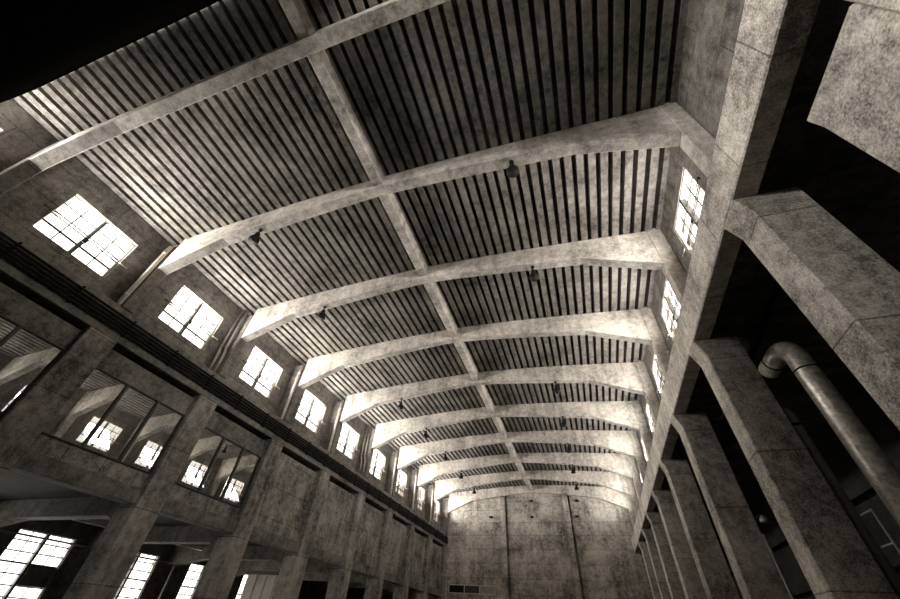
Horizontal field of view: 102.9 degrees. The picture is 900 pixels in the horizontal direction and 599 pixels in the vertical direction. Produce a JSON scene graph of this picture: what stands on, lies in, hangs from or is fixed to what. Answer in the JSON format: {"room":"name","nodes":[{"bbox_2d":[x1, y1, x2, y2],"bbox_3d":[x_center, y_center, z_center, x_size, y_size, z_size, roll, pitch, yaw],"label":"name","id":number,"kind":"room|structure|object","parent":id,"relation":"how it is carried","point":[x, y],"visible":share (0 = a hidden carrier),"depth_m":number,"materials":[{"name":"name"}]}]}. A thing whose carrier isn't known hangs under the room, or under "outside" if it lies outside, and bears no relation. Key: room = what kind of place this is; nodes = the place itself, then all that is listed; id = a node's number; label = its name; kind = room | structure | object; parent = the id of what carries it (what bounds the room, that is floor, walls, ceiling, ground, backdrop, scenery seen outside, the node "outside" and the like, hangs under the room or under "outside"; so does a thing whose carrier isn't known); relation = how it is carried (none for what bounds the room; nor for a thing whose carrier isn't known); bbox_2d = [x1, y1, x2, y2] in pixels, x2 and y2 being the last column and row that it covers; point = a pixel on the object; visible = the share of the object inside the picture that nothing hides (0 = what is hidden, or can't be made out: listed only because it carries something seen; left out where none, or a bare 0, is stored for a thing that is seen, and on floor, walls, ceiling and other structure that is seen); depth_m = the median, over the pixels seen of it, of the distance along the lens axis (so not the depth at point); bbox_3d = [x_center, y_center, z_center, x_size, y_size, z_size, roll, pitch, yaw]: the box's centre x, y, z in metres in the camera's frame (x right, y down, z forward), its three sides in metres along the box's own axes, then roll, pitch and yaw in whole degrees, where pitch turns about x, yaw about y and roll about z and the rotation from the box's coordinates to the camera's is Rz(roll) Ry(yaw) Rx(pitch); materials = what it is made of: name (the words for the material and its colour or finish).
{"room":"factory hall","nodes":[
{"label":"factory hall","id":0,"kind":"room"},
{"bbox_2d":[0,327,116,479],"bbox_3d":[-13.239,4.602,10.125,0.950,8.910,1.000,-10,-45,15],"label":"wall pier","id":1,"kind":"object","parent":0,"point":[29,416],"visible":0.83,"depth_m":11.34,"materials":[{"name":"concrete"}]},
{"bbox_2d":[62,395,216,598],"bbox_3d":[-11.724,7.921,13.544,0.950,8.910,1.000,-10,-45,15],"label":"wall pier","id":2,"kind":"object","parent":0,"point":[104,570],"visible":0.86,"depth_m":13.01,"materials":[{"name":"concrete"}]},
{"bbox_2d":[0,471,309,559],"bbox_3d":[-15.559,9.388,16.280,9.150,0.300,67.300,-10,-45,15],"label":"ceiling","id":3,"kind":"structure","parent":0,"point":[13,486],"depth_m":14.23,"materials":[{"name":"concrete"}]},
{"bbox_2d":[0,496,119,526],"bbox_3d":[-16.321,8.820,14.708,8.690,1.092,0.550,-10,-45,15],"label":"beam","id":4,"kind":"structure","parent":3,"relation":"attached to","point":[12,512],"depth_m":14.53,"materials":[{"name":"concrete"}]},
{"bbox_2d":[85,526,218,551],"bbox_3d":[-14.806,12.138,18.127,8.690,1.092,0.550,-10,-45,15],"label":"beam","id":5,"kind":"structure","parent":3,"relation":"attached to","point":[157,534],"depth_m":17.69,"materials":[{"name":"concrete"}]},
{"bbox_2d":[0,529,168,562],"bbox_3d":[-19.305,11.638,17.363,0.080,0.080,13.500,-10,-45,15],"label":"conduit","id":6,"kind":"object","parent":5,"relation":"attached to","point":[1,530],"visible":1,"depth_m":17.50,"materials":[{"name":"metal"}]},
{"bbox_2d":[166,545,284,566],"bbox_3d":[-13.291,15.457,21.547,8.690,1.092,0.550,-10,-45,15],"label":"beam","id":7,"kind":"structure","parent":3,"relation":"attached to","point":[181,555],"depth_m":21.77,"materials":[{"name":"concrete"}]},
{"bbox_2d":[235,560,331,576],"bbox_3d":[-11.776,18.776,24.966,8.690,1.092,0.550,-10,-45,15],"label":"beam","id":8,"kind":"structure","parent":3,"relation":"attached to","point":[312,566],"depth_m":25.03,"materials":[{"name":"concrete"}]},
{"bbox_2d":[303,572,366,585],"bbox_3d":[-10.261,22.095,28.385,8.690,1.092,0.550,-10,-45,15],"label":"beam","id":9,"kind":"structure","parent":3,"relation":"attached to","point":[355,577],"depth_m":28.04,"materials":[{"name":"concrete"}]},
{"bbox_2d":[306,581,393,592],"bbox_3d":[-8.746,25.413,31.804,8.690,1.092,0.550,-10,-45,15],"label":"beam","id":10,"kind":"structure","parent":3,"relation":"attached to","point":[313,586],"depth_m":32.14,"materials":[{"name":"concrete"}]},
{"bbox_2d":[347,588,415,598],"bbox_3d":[-7.231,28.732,35.224,8.690,1.092,0.550,-10,-45,15],"label":"beam","id":11,"kind":"structure","parent":3,"relation":"attached to","point":[351,591],"depth_m":35.32,"materials":[{"name":"concrete"}]},
{"bbox_2d":[0,520,362,598],"bbox_3d":[-20.076,10.160,17.531,0.350,10.200,67.300,-10,-45,15],"label":"wall","id":12,"kind":"structure","parent":0,"point":[61,580],"depth_m":18.78,"materials":[{"name":"concrete"}]},
{"bbox_2d":[0,528,75,598],"bbox_3d":[-19.826,12.857,16.435,0.230,3.600,2.564,-10,-45,15],"label":"window","id":13,"kind":"structure","parent":12,"relation":"in","point":[36,576],"depth_m":16.93,"materials":[{"name":"white paint"}]},
{"bbox_2d":[114,552,158,598],"bbox_3d":[-18.335,16.180,19.860,0.180,3.600,2.564,-10,-45,15],"label":"window","id":14,"kind":"structure","parent":12,"relation":"in","point":[135,561],"depth_m":20.70,"materials":[{"name":"white paint"}]},
{"bbox_2d":[178,563,205,598],"bbox_3d":[-16.820,19.499,23.280,0.180,3.600,2.564,-10,-45,15],"label":"window","id":15,"kind":"structure","parent":12,"relation":"in","point":[204,566],"depth_m":23.64,"materials":[{"name":"white paint"}]},
{"bbox_2d":[0,98,443,589],"bbox_3d":[-11.104,4.997,18.568,0.850,10.100,67.300,-10,-45,15],"label":"wall","id":16,"kind":"structure","parent":0,"point":[283,508],"depth_m":15.84,"materials":[{"name":"concrete"}]},
{"bbox_2d":[0,314,64,417],"bbox_3d":[-13.661,1.251,9.908,0.180,2.390,4.000,-10,-45,15],"label":"window","id":17,"kind":"structure","parent":16,"relation":"in","point":[25,355],"depth_m":11.02,"materials":[{"name":"clear glass"}]},
{"bbox_2d":[0,139,64,195],"bbox_3d":[-14.209,-4.185,11.845,0.795,3.745,0.456,-10,-45,15],"label":"pilaster","id":18,"kind":"object","parent":16,"relation":"attached to","point":[22,171],"visible":0.59,"depth_m":11.55,"materials":[{"name":"concrete"}]},
{"bbox_2d":[9,449,143,503],"bbox_3d":[-12.390,6.033,12.015,0.610,0.500,4.000,-10,-45,15],"label":"trim","id":19,"kind":"structure","parent":16,"relation":"attached to","point":[33,464],"depth_m":11.71,"materials":[{"name":"concrete"}]},
{"bbox_2d":[32,196,134,276],"bbox_3d":[-13.897,-2.401,13.818,0.400,2.031,3.124,-10,-45,15],"label":"window","id":20,"kind":"structure","parent":16,"relation":"in","point":[86,238],"depth_m":13.93,"materials":[{"name":"white paint"}]},
{"bbox_2d":[41,367,185,473],"bbox_3d":[-12.146,4.570,13.328,0.180,2.390,4.000,-10,-45,15],"label":"window","id":21,"kind":"structure","parent":16,"relation":"in","point":[107,416],"depth_m":13.13,"materials":[{"name":"clear glass"}]},
{"bbox_2d":[116,245,178,312],"bbox_3d":[-12.710,-0.899,15.230,0.795,3.745,0.456,-10,-45,15],"label":"pilaster","id":22,"kind":"object","parent":16,"relation":"attached to","point":[136,298],"visible":0.52,"depth_m":14.62,"materials":[{"name":"concrete"}]},
{"bbox_2d":[116,246,172,304],"bbox_3d":[-12.575,-1.071,14.857,0.190,3.490,0.190,-10,-45,15],"label":"drain pipe","id":23,"kind":"object","parent":22,"relation":"attached to","point":[160,258],"visible":0.99,"depth_m":14.69,"materials":[{"name":"metal"}]},
{"bbox_2d":[164,287,220,348],"bbox_3d":[-12.382,0.917,17.237,0.400,2.031,3.124,-10,-45,15],"label":"window","id":24,"kind":"structure","parent":16,"relation":"in","point":[189,321],"depth_m":17.43,"materials":[{"name":"white paint"}]},
{"bbox_2d":[159,497,237,533],"bbox_3d":[-10.875,9.352,15.435,0.610,0.500,4.000,-10,-45,15],"label":"trim","id":25,"kind":"structure","parent":16,"relation":"attached to","point":[174,509],"depth_m":15.19,"materials":[{"name":"concrete"}]},
{"bbox_2d":[175,427,261,508],"bbox_3d":[-10.631,7.888,16.747,0.180,2.390,4.000,-10,-45,15],"label":"window","id":26,"kind":"structure","parent":16,"relation":"in","point":[217,467],"depth_m":16.62,"materials":[{"name":"clear glass"}]},
{"bbox_2d":[0,222,447,546],"bbox_3d":[-10.848,5.343,18.119,0.750,1.190,67.300,-10,-45,15],"label":"railing","id":27,"kind":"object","parent":16,"relation":"attached to","point":[11,276],"depth_m":14.83,"materials":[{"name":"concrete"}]},
{"bbox_2d":[209,310,243,368],"bbox_3d":[-11.474,2.032,18.445,0.340,3.990,0.164,-22,-49,25],"label":"drain pipe","id":28,"kind":"object","parent":27,"relation":"on","point":[242,311],"visible":0.93,"depth_m":18.41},
{"bbox_2d":[213,310,248,371],"bbox_3d":[-11.206,2.056,18.449,0.340,3.990,0.164,-22,-49,25],"label":"drain pipe","id":29,"kind":"object","parent":27,"relation":"on","point":[247,311],"visible":0.98,"depth_m":18.34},
{"bbox_2d":[0,231,447,543],"bbox_3d":[-10.360,5.402,18.137,0.170,0.750,66.700,-10,-45,15],"label":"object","id":30,"kind":"object","parent":16,"relation":"attached to","point":[2,255],"visible":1,"depth_m":14.82,"materials":[{"name":"black paint"}]},
{"bbox_2d":[211,315,253,378],"bbox_3d":[-11.195,2.419,18.649,0.795,3.745,0.456,-10,-45,15],"label":"pilaster","id":31,"kind":"object","parent":16,"relation":"attached to","point":[237,344],"visible":0.6,"depth_m":18.16,"materials":[{"name":"concrete"}]},
{"bbox_2d":[242,347,280,397],"bbox_3d":[-10.867,4.236,20.657,0.400,2.031,3.124,-10,-45,15],"label":"window","id":32,"kind":"structure","parent":16,"relation":"in","point":[263,364],"depth_m":20.88,"materials":[{"name":"white paint"}]},
{"bbox_2d":[249,527,299,552],"bbox_3d":[-9.360,12.670,18.854,0.610,0.500,4.000,-10,-45,15],"label":"trim","id":33,"kind":"structure","parent":16,"relation":"attached to","point":[258,536],"depth_m":18.66,"materials":[{"name":"concrete"}]},
{"bbox_2d":[276,364,305,422],"bbox_3d":[-9.680,5.738,22.068,0.795,3.745,0.456,-10,-45,15],"label":"pilaster","id":34,"kind":"object","parent":16,"relation":"attached to","point":[297,390],"visible":0.54,"depth_m":21.69,"materials":[{"name":"concrete"}]},
{"bbox_2d":[297,391,324,432],"bbox_3d":[-9.352,7.555,24.076,0.400,2.031,3.124,-10,-45,15],"label":"window","id":35,"kind":"structure","parent":16,"relation":"in","point":[306,392],"depth_m":24.32,"materials":[{"name":"white paint"}]},
{"bbox_2d":[309,547,344,566],"bbox_3d":[-7.845,15.989,22.273,0.610,0.500,4.000,-10,-45,15],"label":"trim","id":36,"kind":"structure","parent":16,"relation":"attached to","point":[316,554],"depth_m":22.13,"materials":[{"name":"concrete"}]},
{"bbox_2d":[323,401,344,454],"bbox_3d":[-8.165,9.057,25.488,0.795,3.745,0.456,-10,-45,15],"label":"pilaster","id":37,"kind":"object","parent":16,"relation":"attached to","point":[337,404],"visible":0.66,"depth_m":25.16,"materials":[{"name":"concrete"}]},
{"bbox_2d":[338,423,358,458],"bbox_3d":[-7.838,10.873,27.495,0.400,2.031,3.124,-10,-45,15],"label":"window","id":38,"kind":"structure","parent":16,"relation":"in","point":[349,429],"depth_m":27.77,"materials":[{"name":"white paint"}]},
{"bbox_2d":[351,561,377,576],"bbox_3d":[-6.330,19.308,25.692,0.610,0.500,4.000,-10,-45,15],"label":"trim","id":39,"kind":"structure","parent":16,"relation":"attached to","point":[357,567],"depth_m":25.56,"materials":[{"name":"concrete"}]},
{"bbox_2d":[358,429,374,478],"bbox_3d":[-6.650,12.376,28.907,0.795,3.745,0.456,-10,-45,15],"label":"pilaster","id":40,"kind":"object","parent":16,"relation":"attached to","point":[369,453],"visible":0.5,"depth_m":28.59,"materials":[{"name":"concrete"}]},
{"bbox_2d":[385,451,398,496],"bbox_3d":[-5.135,15.694,32.326,0.795,3.745,0.456,-10,-45,15],"label":"pilaster","id":41,"kind":"object","parent":16,"relation":"attached to","point":[393,454],"visible":0.66,"depth_m":32.04,"materials":[{"name":"concrete"}]},
{"bbox_2d":[384,571,403,584],"bbox_3d":[-4.815,22.626,29.112,0.610,0.500,4.000,-10,-45,15],"label":"trim","id":42,"kind":"structure","parent":16,"relation":"attached to","point":[388,577],"depth_m":29.02,"materials":[{"name":"concrete"}]},
{"bbox_2d":[407,470,418,511],"bbox_3d":[-3.620,19.013,35.745,0.795,3.745,0.456,-10,-45,15],"label":"pilaster","id":43,"kind":"object","parent":16,"relation":"attached to","point":[413,472],"visible":0.66,"depth_m":35.50,"materials":[{"name":"concrete"}]},
{"bbox_2d":[425,485,434,523],"bbox_3d":[-2.105,22.332,39.164,0.795,3.745,0.456,-10,-45,15],"label":"pilaster","id":44,"kind":"object","parent":16,"relation":"attached to","point":[429,495],"visible":0.68,"depth_m":38.92,"materials":[{"name":"concrete"}]},
{"bbox_2d":[192,439,282,598],"bbox_3d":[-10.209,11.239,16.963,0.950,8.910,1.000,-10,-45,15],"label":"wall pier","id":45,"kind":"object","parent":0,"point":[218,576],"visible":0.83,"depth_m":16.57,"materials":[{"name":"concrete"}]},
{"bbox_2d":[271,470,329,598],"bbox_3d":[-8.694,14.558,20.383,0.950,8.910,1.000,-10,-45,15],"label":"wall pier","id":46,"kind":"object","parent":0,"point":[293,567],"visible":0.83,"depth_m":20.32,"materials":[{"name":"concrete"}]},
{"bbox_2d":[325,493,365,598],"bbox_3d":[-7.179,17.877,23.802,0.950,8.910,1.000,-10,-45,15],"label":"wall pier","id":47,"kind":"object","parent":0,"point":[339,579],"visible":0.83,"depth_m":23.98,"materials":[{"name":"concrete"}]},
{"bbox_2d":[13,0,688,495],"bbox_3d":[-0.790,-0.221,19.282,21.890,1.419,67.600,-10,-45,15],"label":"ceiling","id":48,"kind":"structure","parent":0,"point":[450,79],"depth_m":13.90,"materials":[{"name":"concrete"}]},
{"bbox_2d":[0,0,220,102],"bbox_3d":[-8.488,-4.366,6.994,12.250,11.505,0.195,-10,-45,15],"label":"sheet","id":49,"kind":"object","parent":48,"relation":"hanging from","point":[42,42],"visible":1,"depth_m":5.68,"materials":[{"name":"black fabric"}]},
{"bbox_2d":[29,0,448,169],"bbox_3d":[-4.292,-7.118,10.297,19.860,2.613,0.416,-10,-45,15],"label":"roof beam","id":50,"kind":"structure","parent":48,"relation":"attached to","point":[390,11],"depth_m":11.21,"materials":[{"name":"concrete"}]},
{"bbox_2d":[279,0,315,38],"bbox_3d":[-4.521,-8.457,10.335,0.380,0.655,1.439,-10,-45,15],"label":"ridge beam","id":51,"kind":"structure","parent":48,"relation":"attached to","point":[295,11],"depth_m":10.36,"materials":[{"name":"concrete"}]},
{"bbox_2d":[307,49,384,185],"bbox_3d":[-3.489,-6.195,12.666,0.380,0.655,4.524,-10,-45,15],"label":"ridge beam","id":52,"kind":"structure","parent":48,"relation":"attached to","point":[320,62],"depth_m":12.23,"materials":[{"name":"concrete"}]},
{"bbox_2d":[379,193,427,275],"bbox_3d":[-1.981,-2.893,16.068,0.380,0.655,4.574,-10,-45,15],"label":"ridge beam","id":53,"kind":"structure","parent":48,"relation":"attached to","point":[389,201],"depth_m":15.72,"materials":[{"name":"concrete"}]},
{"bbox_2d":[159,107,680,274],"bbox_3d":[-2.792,-3.832,13.682,19.860,2.613,0.416,-10,-45,15],"label":"roof beam","id":54,"kind":"structure","parent":48,"relation":"attached to","point":[649,128],"depth_m":13.03,"materials":[{"name":"concrete"}]},
{"bbox_2d":[424,282,456,336],"bbox_3d":[-0.467,0.425,19.487,0.380,0.655,4.574,-10,-45,15],"label":"ridge beam","id":55,"kind":"structure","parent":48,"relation":"attached to","point":[432,289],"depth_m":19.23,"materials":[{"name":"concrete"}]},
{"bbox_2d":[241,231,662,341],"bbox_3d":[-1.277,-0.513,17.102,19.860,2.613,0.416,-10,-45,15],"label":"roof beam","id":56,"kind":"structure","parent":48,"relation":"attached to","point":[633,250],"depth_m":16.63,"materials":[{"name":"concrete"}]},
{"bbox_2d":[454,342,477,380],"bbox_3d":[1.048,3.744,22.906,0.380,0.655,4.574,-10,-45,15],"label":"ridge beam","id":57,"kind":"structure","parent":48,"relation":"attached to","point":[461,348],"depth_m":22.70,"materials":[{"name":"concrete"}]},
{"bbox_2d":[298,309,651,388],"bbox_3d":[0.238,2.805,20.521,19.860,2.613,0.416,-10,-45,15],"label":"roof beam","id":58,"kind":"structure","parent":48,"relation":"attached to","point":[624,325],"depth_m":20.18,"materials":[{"name":"concrete"}]},
{"bbox_2d":[475,385,493,413],"bbox_3d":[2.563,7.063,26.326,0.380,0.655,4.574,-10,-45,15],"label":"ridge beam","id":59,"kind":"structure","parent":48,"relation":"attached to","point":[481,389],"depth_m":26.18,"materials":[{"name":"concrete"}]},
{"bbox_2d":[340,362,644,422],"bbox_3d":[1.753,6.124,23.940,19.860,2.613,0.416,-10,-45,15],"label":"roof beam","id":60,"kind":"structure","parent":48,"relation":"attached to","point":[620,376],"depth_m":23.69,"materials":[{"name":"concrete"}]},
{"bbox_2d":[372,401,639,449],"bbox_3d":[3.268,9.443,27.359,19.860,2.613,0.416,-10,-45,15],"label":"roof beam","id":61,"kind":"structure","parent":48,"relation":"attached to","point":[620,413],"depth_m":27.19,"materials":[{"name":"concrete"}]},
{"bbox_2d":[397,430,635,469],"bbox_3d":[4.783,12.761,30.779,19.860,2.613,0.416,-10,-45,15],"label":"roof beam","id":62,"kind":"structure","parent":48,"relation":"attached to","point":[620,441],"depth_m":30.66,"materials":[{"name":"concrete"}]},
{"bbox_2d":[417,452,632,486],"bbox_3d":[6.297,16.080,34.198,19.860,2.613,0.416,-10,-45,15],"label":"roof beam","id":63,"kind":"structure","parent":48,"relation":"attached to","point":[615,463],"depth_m":34.17,"materials":[{"name":"concrete"}]},
{"bbox_2d":[434,470,629,500],"bbox_3d":[7.812,19.399,37.617,19.860,2.613,0.416,-10,-45,15],"label":"roof beam","id":64,"kind":"structure","parent":48,"relation":"attached to","point":[610,480],"depth_m":37.67,"materials":[{"name":"concrete"}]},
{"bbox_2d":[448,485,627,512],"bbox_3d":[9.327,22.718,41.036,19.860,2.613,0.416,-10,-45,15],"label":"roof beam","id":65,"kind":"structure","parent":48,"relation":"attached to","point":[456,500],"depth_m":41.17,"materials":[{"name":"concrete"}]},
{"bbox_2d":[363,511,392,598],"bbox_3d":[-5.665,21.196,27.221,0.950,8.910,1.000,-10,-45,15],"label":"wall pier","id":66,"kind":"object","parent":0,"point":[374,585],"visible":0.69,"depth_m":27.61,"materials":[{"name":"concrete"}]},
{"bbox_2d":[392,525,414,598],"bbox_3d":[-4.150,24.514,30.640,0.950,8.910,1.000,-10,-45,15],"label":"wall pier","id":67,"kind":"object","parent":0,"point":[400,591],"visible":0.69,"depth_m":31.28,"materials":[{"name":"concrete"}]},
{"bbox_2d":[415,536,432,598],"bbox_3d":[-2.635,27.833,34.059,0.950,8.910,1.000,-10,-45,15],"label":"wall pier","id":68,"kind":"object","parent":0,"point":[428,546],"visible":0.69,"depth_m":34.94,"materials":[{"name":"concrete"}]},
{"bbox_2d":[433,546,446,598],"bbox_3d":[-1.147,31.093,37.418,0.950,8.910,0.823,-10,-45,15],"label":"wall pier","id":69,"kind":"object","parent":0,"point":[444,548],"visible":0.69,"depth_m":38.56,"materials":[{"name":"concrete"}]},
{"bbox_2d":[362,482,653,598],"bbox_3d":[8.059,27.631,37.901,37.500,15.600,0.800,-10,-45,15],"label":"wall","id":70,"kind":"structure","parent":0,"point":[538,553],"depth_m":37.92,"materials":[{"name":"concrete"}]},
{"bbox_2d":[440,498,448,534],"bbox_3d":[-0.575,25.683,42.618,0.795,3.745,0.556,-10,-45,15],"label":"pilaster","id":71,"kind":"object","parent":70,"relation":"attached to","point":[444,514],"visible":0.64,"depth_m":42.34,"materials":[{"name":"concrete"}]},
{"bbox_2d":[448,584,494,594],"bbox_3d":[2.240,30.178,37.334,5.020,0.740,0.110,-10,-45,15],"label":"window","id":72,"kind":"structure","parent":70,"relation":"in","point":[453,588],"depth_m":37.30,"materials":[{"name":"white paint"}]},
{"bbox_2d":[499,497,508,598],"bbox_3d":[5.735,28.261,37.438,0.550,13.800,0.395,-10,-45,15],"label":"pilaster","id":73,"kind":"object","parent":70,"relation":"attached to","point":[501,499],"visible":1,"depth_m":38.50,"materials":[{"name":"concrete"}]},
{"bbox_2d":[562,495,582,598],"bbox_3d":[12.467,27.056,35.625,0.550,13.800,0.395,-10,-45,15],"label":"pilaster","id":74,"kind":"object","parent":70,"relation":"attached to","point":[564,497],"visible":1,"depth_m":36.77,"materials":[{"name":"concrete"}]},
{"bbox_2d":[632,0,744,501],"bbox_3d":[9.276,-0.304,14.684,0.350,5.500,67.300,-10,-45,15],"label":"wall","id":75,"kind":"structure","parent":0,"point":[712,26],"depth_m":9.92,"materials":[{"name":"concrete"}]},
{"bbox_2d":[626,477,638,516],"bbox_3d":[17.422,18.835,33.907,0.510,4.740,0.456,-10,-45,15],"label":"pilaster","id":76,"kind":"object","parent":75,"relation":"attached to","point":[633,495],"visible":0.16,"depth_m":33.93,"materials":[{"name":"concrete"}]},
{"bbox_2d":[627,456,641,501],"bbox_3d":[15.907,15.516,30.488,0.510,4.740,0.456,-10,-45,15],"label":"pilaster","id":77,"kind":"object","parent":75,"relation":"attached to","point":[637,483],"visible":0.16,"depth_m":30.57,"materials":[{"name":"concrete"}]},
{"bbox_2d":[629,429,646,482],"bbox_3d":[14.392,12.197,27.069,0.510,4.740,0.456,-10,-45,15],"label":"pilaster","id":78,"kind":"object","parent":75,"relation":"attached to","point":[640,460],"visible":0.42,"depth_m":27.20,"materials":[{"name":"concrete"}]},
{"bbox_2d":[631,400,651,459],"bbox_3d":[12.877,8.879,23.649,0.510,4.740,0.456,-10,-45,15],"label":"pilaster","id":79,"kind":"object","parent":75,"relation":"attached to","point":[644,431],"visible":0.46,"depth_m":23.76,"materials":[{"name":"concrete"}]},
{"bbox_2d":[635,360,659,425],"bbox_3d":[11.362,5.560,20.230,0.510,4.740,0.456,-10,-45,15],"label":"pilaster","id":80,"kind":"object","parent":75,"relation":"attached to","point":[653,403],"visible":0.48,"depth_m":20.32,"materials":[{"name":"concrete"}]},
{"bbox_2d":[639,307,670,378],"bbox_3d":[9.847,2.241,16.811,0.510,4.740,0.456,-10,-45,15],"label":"pilaster","id":81,"kind":"object","parent":75,"relation":"attached to","point":[659,345],"visible":0.48,"depth_m":16.86,"materials":[{"name":"concrete"}]},
{"bbox_2d":[653,355,664,396],"bbox_3d":[10.955,3.920,18.607,0.285,2.031,3.124,-10,-45,15],"label":"window","id":82,"kind":"structure","parent":75,"relation":"in","point":[662,378],"depth_m":19.20,"materials":[{"name":"white paint"}]},
{"bbox_2d":[647,228,686,305],"bbox_3d":[8.332,-1.077,13.392,0.510,4.740,0.456,-10,-45,15],"label":"pilaster","id":83,"kind":"object","parent":75,"relation":"attached to","point":[676,276],"visible":0.46,"depth_m":13.39,"materials":[{"name":"concrete"}]},
{"bbox_2d":[662,281,679,340],"bbox_3d":[9.440,0.601,15.187,0.285,2.031,3.124,-10,-45,15],"label":"window","id":84,"kind":"structure","parent":75,"relation":"in","point":[667,301],"depth_m":15.59,"materials":[{"name":"white paint"}]},
{"bbox_2d":[658,102,715,177],"bbox_3d":[6.818,-4.396,9.972,0.510,4.740,0.456,-10,-45,15],"label":"pilaster","id":85,"kind":"object","parent":75,"relation":"attached to","point":[696,142],"visible":0.44,"depth_m":9.86,"materials":[{"name":"concrete"}]},
{"bbox_2d":[675,169,701,256],"bbox_3d":[7.925,-2.717,11.768,0.285,2.031,3.124,-10,-45,15],"label":"window","id":86,"kind":"structure","parent":75,"relation":"in","point":[683,203],"depth_m":12.06,"materials":[{"name":"white paint"}]},
{"bbox_2d":[644,0,899,540],"bbox_3d":[11.857,1.309,11.974,7.020,0.275,67.300,-10,-45,15],"label":"wall","id":87,"kind":"structure","parent":0,"point":[856,188],"depth_m":8.75,"materials":[{"name":"concrete"}]},
{"bbox_2d":[717,389,899,598],"bbox_3d":[14.637,4.163,7.973,0.350,9.600,67.300,-10,-45,15],"label":"wall","id":88,"kind":"structure","parent":0,"point":[879,425],"depth_m":14.99,"materials":[{"name":"concrete"}]},
{"bbox_2d":[729,455,899,575],"bbox_3d":[14.376,2.772,9.402,0.395,0.350,67.250,-10,-45,15],"label":"trim","id":89,"kind":"structure","parent":88,"relation":"attached to","point":[861,490],"depth_m":14.60,"materials":[{"name":"concrete"}]},
{"bbox_2d":[790,552,899,597],"bbox_3d":[14.256,4.411,7.865,0.395,0.350,67.250,-10,-45,15],"label":"trim","id":90,"kind":"structure","parent":88,"relation":"attached to","point":[802,589],"depth_m":19.10,"materials":[{"name":"concrete"}]},
{"bbox_2d":[807,3,899,172],"bbox_3d":[5.311,-0.484,2.215,0.863,7.500,1.435,-10,-45,15],"label":"support column","id":91,"kind":"structure","parent":0,"point":[857,99],"depth_m":4.40,"materials":[{"name":"concrete"}]},
{"bbox_3d":[-2.645,10.885,9.287,37.500,0.250,68.050,-10,-45,15],"label":"floor","id":92,"kind":"structure","parent":0,"visible":0},
{"bbox_2d":[240,571,279,598],"bbox_3d":[-10.766,17.740,20.234,3.700,3.850,0.200,-10,-45,15],"label":"door","id":93,"kind":"structure","parent":92,"relation":"on","point":[259,584],"depth_m":21.20,"materials":[{"name":"wood"}]},
{"bbox_2d":[638,541,660,598],"bbox_3d":[16.868,24.403,28.573,1.157,8.502,0.755,-10,-45,15],"label":"support column","id":94,"kind":"structure","parent":92,"relation":"on","point":[642,544],"depth_m":29.94,"materials":[{"name":"concrete"}]},
{"bbox_2d":[631,0,820,552],"bbox_3d":[8.267,2.262,12.670,0.482,1.098,67.240,-10,-45,15],"label":"beam","id":95,"kind":"structure","parent":94,"relation":"on","point":[773,35],"depth_m":7.25,"materials":[{"name":"concrete"}]},
{"bbox_2d":[641,528,670,598],"bbox_3d":[15.353,21.084,25.154,1.157,8.502,0.755,-10,-45,15],"label":"support column","id":96,"kind":"structure","parent":92,"relation":"on","point":[647,533],"depth_m":26.36,"materials":[{"name":"concrete"}]},
{"bbox_2d":[645,512,685,598],"bbox_3d":[13.838,17.765,21.735,1.157,8.502,0.755,-10,-45,15],"label":"support column","id":97,"kind":"structure","parent":92,"relation":"on","point":[674,584],"depth_m":22.74,"materials":[{"name":"concrete"}]},
{"bbox_2d":[651,489,706,598],"bbox_3d":[12.323,14.447,18.316,1.157,8.502,0.755,-10,-45,15],"label":"support column","id":98,"kind":"structure","parent":92,"relation":"on","point":[688,573],"depth_m":19.11,"materials":[{"name":"concrete"}]},
{"bbox_2d":[659,458,740,598],"bbox_3d":[10.808,11.128,14.896,1.157,8.502,0.755,-10,-45,15],"label":"support column","id":99,"kind":"structure","parent":92,"relation":"on","point":[717,580],"depth_m":15.46,"materials":[{"name":"concrete"}]},
{"bbox_2d":[671,412,790,598],"bbox_3d":[9.293,7.809,11.477,1.157,8.502,0.755,-10,-45,15],"label":"support column","id":100,"kind":"structure","parent":92,"relation":"on","point":[756,573],"depth_m":11.80,"materials":[{"name":"concrete"}]},
{"bbox_2d":[762,533,794,598],"bbox_3d":[11.185,10.257,11.301,0.095,4.900,0.100,-10,-45,15],"label":"conduit","id":101,"kind":"object","parent":92,"relation":"on","point":[763,534],"visible":1,"depth_m":12.28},
{"bbox_2d":[689,336,898,598],"bbox_3d":[7.778,4.490,8.058,1.157,8.502,0.755,-10,-45,15],"label":"support column","id":102,"kind":"structure","parent":92,"relation":"on","point":[834,559],"depth_m":8.02,"materials":[{"name":"concrete"}]},
{"bbox_2d":[724,187,899,430],"bbox_3d":[6.264,1.172,4.638,1.157,8.502,0.755,-10,-45,15],"label":"support column","id":103,"kind":"structure","parent":92,"relation":"on","point":[847,291],"depth_m":5.75,"materials":[{"name":"concrete"}]},
{"bbox_2d":[758,342,899,525],"bbox_3d":[9.159,4.359,7.601,0.535,8.218,1.768,-10,-45,15],"label":"pipe","id":104,"kind":"object","parent":92,"relation":"on","point":[881,473],"visible":0.99,"depth_m":8.16,"materials":[{"name":"metal"}]},
{"bbox_2d":[782,408,899,598],"bbox_3d":[8.881,5.768,7.874,0.235,6.510,2.192,-10,-45,15],"label":"pipe","id":105,"kind":"object","parent":92,"relation":"on","point":[893,578],"visible":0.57,"depth_m":7.73,"materials":[{"name":"black paint"}]},
{"bbox_2d":[845,0,899,12],"bbox_3d":[4.877,-1.865,1.510,1.157,8.502,1.605,-10,-45,15],"label":"support column","id":106,"kind":"structure","parent":92,"relation":"on","point":[892,5],"depth_m":4.01,"materials":[{"name":"concrete"}]},
{"bbox_2d":[860,508,899,553],"bbox_3d":[10.929,7.341,7.993,0.060,4.600,0.760,-10,-45,15],"label":"ladder","id":107,"kind":"object","parent":92,"relation":"on","point":[870,509],"visible":0.61,"depth_m":9.04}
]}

